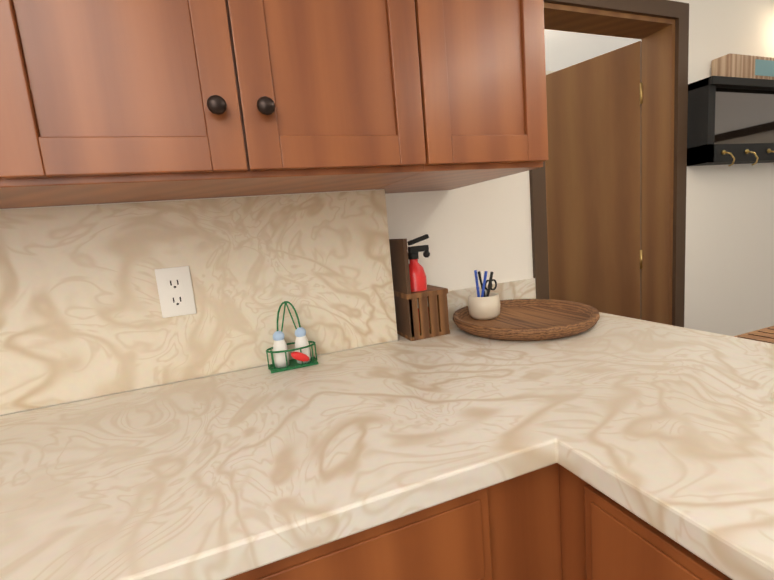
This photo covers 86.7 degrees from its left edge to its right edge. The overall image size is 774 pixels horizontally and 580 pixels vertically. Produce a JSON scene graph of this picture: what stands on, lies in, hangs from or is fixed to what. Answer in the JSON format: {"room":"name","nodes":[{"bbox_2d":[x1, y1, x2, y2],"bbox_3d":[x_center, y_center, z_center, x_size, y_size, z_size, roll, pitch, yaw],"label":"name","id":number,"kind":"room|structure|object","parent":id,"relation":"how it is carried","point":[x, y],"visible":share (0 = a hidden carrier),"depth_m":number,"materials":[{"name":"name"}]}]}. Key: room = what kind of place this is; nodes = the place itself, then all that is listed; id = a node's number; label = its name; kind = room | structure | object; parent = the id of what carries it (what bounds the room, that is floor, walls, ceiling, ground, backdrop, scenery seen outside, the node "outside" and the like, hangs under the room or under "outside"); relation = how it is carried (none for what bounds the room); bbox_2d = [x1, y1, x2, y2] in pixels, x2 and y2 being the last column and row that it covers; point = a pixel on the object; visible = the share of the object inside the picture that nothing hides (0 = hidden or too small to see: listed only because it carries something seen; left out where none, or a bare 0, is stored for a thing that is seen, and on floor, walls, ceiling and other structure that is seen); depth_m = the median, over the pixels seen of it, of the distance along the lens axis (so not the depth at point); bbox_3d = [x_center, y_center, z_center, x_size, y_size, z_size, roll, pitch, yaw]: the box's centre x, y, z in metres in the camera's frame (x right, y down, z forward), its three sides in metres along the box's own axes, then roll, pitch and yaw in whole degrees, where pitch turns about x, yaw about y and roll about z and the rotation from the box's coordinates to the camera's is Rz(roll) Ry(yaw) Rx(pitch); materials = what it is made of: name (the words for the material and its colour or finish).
{"room":"kitchen","nodes":[
{"label":"kitchen","id":0,"kind":"room"},
{"bbox_2d":[0,0,773,415],"bbox_3d":[-0.103,-0.116,1.300,6.500,2.360,0.258,-8,9,-20],"label":"wall","id":1,"kind":"structure","parent":0,"point":[480,226],"depth_m":1.83,"materials":[{"name":"white paint"}]},
{"bbox_2d":[0,0,87,208],"bbox_3d":[-1.016,-0.580,0.575,0.844,0.925,0.328,-8,9,-20],"label":"upper cabinet","id":2,"kind":"object","parent":1,"relation":"attached to","point":[26,178],"depth_m":0.62,"materials":[{"name":"brown wood"}]},
{"bbox_2d":[0,190,397,414],"bbox_3d":[-1.527,0.151,0.641,3.309,0.443,0.005,-8,9,-20],"label":"backsplash","id":3,"kind":"structure","parent":1,"relation":"attached to","point":[81,317],"depth_m":1.01,"materials":[{"name":"beige stone"}]},
{"bbox_2d":[155,266,195,317],"bbox_3d":[-0.517,0.004,1.005,0.076,0.120,0.006,-8,9,-20],"label":"outlet","id":4,"kind":"object","parent":3,"relation":"attached to","point":[175,291],"visible":1,"depth_m":1.00,"materials":[{"name":"white plastic"}]},
{"bbox_2d":[20,0,463,203],"bbox_3d":[-0.347,-0.676,0.821,0.840,0.925,0.328,-8,9,-20],"label":"upper cabinet","id":5,"kind":"object","parent":1,"relation":"attached to","point":[110,101],"depth_m":0.73,"materials":[{"name":"brown wood"}]},
{"bbox_2d":[400,0,547,192],"bbox_3d":[0.082,-0.748,1.055,0.380,0.925,0.471,-8,9,-20],"label":"upper cabinet","id":6,"kind":"object","parent":1,"relation":"attached to","point":[500,44],"depth_m":0.91,"materials":[{"name":"brown wood"}]},
{"bbox_2d":[447,278,535,318],"bbox_3d":[0.297,0.042,1.473,0.677,0.099,0.011,-8,9,-20],"label":"backsplash strip","id":7,"kind":"object","parent":1,"relation":"attached to","point":[457,299],"visible":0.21,"depth_m":1.51,"materials":[{"name":"stone"}]},
{"bbox_2d":[546,41,642,319],"bbox_3d":[0.984,-0.154,2.220,0.304,1.965,0.666,-8,9,-20],"label":"door","id":8,"kind":"structure","parent":1,"relation":"in","point":[593,171],"depth_m":2.05,"materials":[{"name":"brown wood"}]},
{"bbox_2d":[529,0,688,326],"bbox_3d":[0.923,-0.121,1.766,0.830,2.055,0.151,-8,9,-20],"label":"door frame","id":9,"kind":"structure","parent":1,"relation":"attached to","point":[660,28],"depth_m":1.76,"materials":[{"name":"brown wood"}]},
{"bbox_2d":[687,76,773,165],"bbox_3d":[1.712,-0.749,1.862,0.830,0.363,0.132,-8,9,-20],"label":"coat rack","id":10,"kind":"object","parent":1,"relation":"attached to","point":[730,120],"visible":0.98,"depth_m":1.78,"materials":[{"name":"black wood"}]},
{"bbox_2d":[711,54,773,79],"bbox_3d":[1.662,-0.976,1.837,0.520,0.099,0.074,-8,9,-20],"label":"decorative box","id":11,"kind":"object","parent":10,"relation":"on","point":[742,66],"visible":0.62,"depth_m":1.76,"materials":[{"name":"wood"}]},
{"bbox_2d":[544,29,641,70],"bbox_3d":[2.621,-1.594,1.210,11.900,0.100,8.400,-8,9,-20],"label":"ceiling","id":12,"kind":"structure","parent":0,"point":[564,49],"depth_m":2.80,"materials":[{"name":"white paint"}]},
{"bbox_3d":[0.324,1.170,0.636,6.500,0.060,8.400,-8,9,-20],"label":"floor","id":13,"kind":"structure","parent":0,"visible":0},
{"bbox_2d":[225,463,560,579],"bbox_3d":[-0.174,0.708,0.870,0.835,0.872,0.642,-8,9,-20],"label":"base cabinet","id":14,"kind":"object","parent":13,"relation":"on","point":[556,521],"depth_m":0.59,"materials":[{"name":"brown wood"}]},
{"bbox_2d":[0,312,773,579],"bbox_3d":[-0.745,0.335,0.589,3.300,0.040,0.690,-8,9,-20],"label":"countertop","id":15,"kind":"structure","parent":14,"relation":"on","point":[667,430],"depth_m":0.66,"materials":[{"name":"stone"}]},
{"bbox_2d":[266,301,317,372],"bbox_3d":[-0.252,0.113,1.064,0.129,0.172,0.082,-8,9,-20],"label":"condiment caddy","id":16,"kind":"object","parent":15,"relation":"on","point":[301,355],"visible":1,"depth_m":1.05,"materials":[{"name":"green metal"}]},
{"bbox_2d":[389,234,449,340],"bbox_3d":[0.095,-0.015,1.267,0.134,0.305,0.134,-8,9,-20],"label":"wooden caddy","id":17,"kind":"object","parent":15,"relation":"on","point":[421,308],"visible":0.98,"depth_m":1.23,"materials":[{"name":"brown wood"}]},
{"bbox_2d":[453,299,599,340],"bbox_3d":[0.422,0.087,1.280,0.430,0.042,0.430,-8,9,-20],"label":"wooden tray","id":18,"kind":"object","parent":15,"relation":"on","point":[530,319],"visible":0.96,"depth_m":1.24,"materials":[{"name":"brown wood"}]},
{"bbox_2d":[468,270,500,319],"bbox_3d":[0.316,0.014,1.337,0.104,0.153,0.106,-8,9,-20],"label":"pen cup","id":19,"kind":"object","parent":18,"relation":"on","point":[483,305],"visible":1,"depth_m":1.31,"materials":[{"name":"beige ceramic"}]},
{"bbox_2d":[565,468,731,579],"bbox_3d":[0.695,0.669,0.603,0.659,0.872,0.372,-8,9,-20],"label":"base cabinet","id":20,"kind":"object","parent":13,"relation":"on","point":[607,541],"depth_m":0.56,"materials":[{"name":"brown wood"}]},
{"bbox_2d":[733,326,773,343],"bbox_3d":[1.286,0.575,0.992,0.330,0.842,0.700,-8,9,-20],"label":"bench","id":21,"kind":"object","parent":13,"relation":"on","point":[766,335],"visible":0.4,"depth_m":1.21,"materials":[{"name":"brown wood"}]}
]}

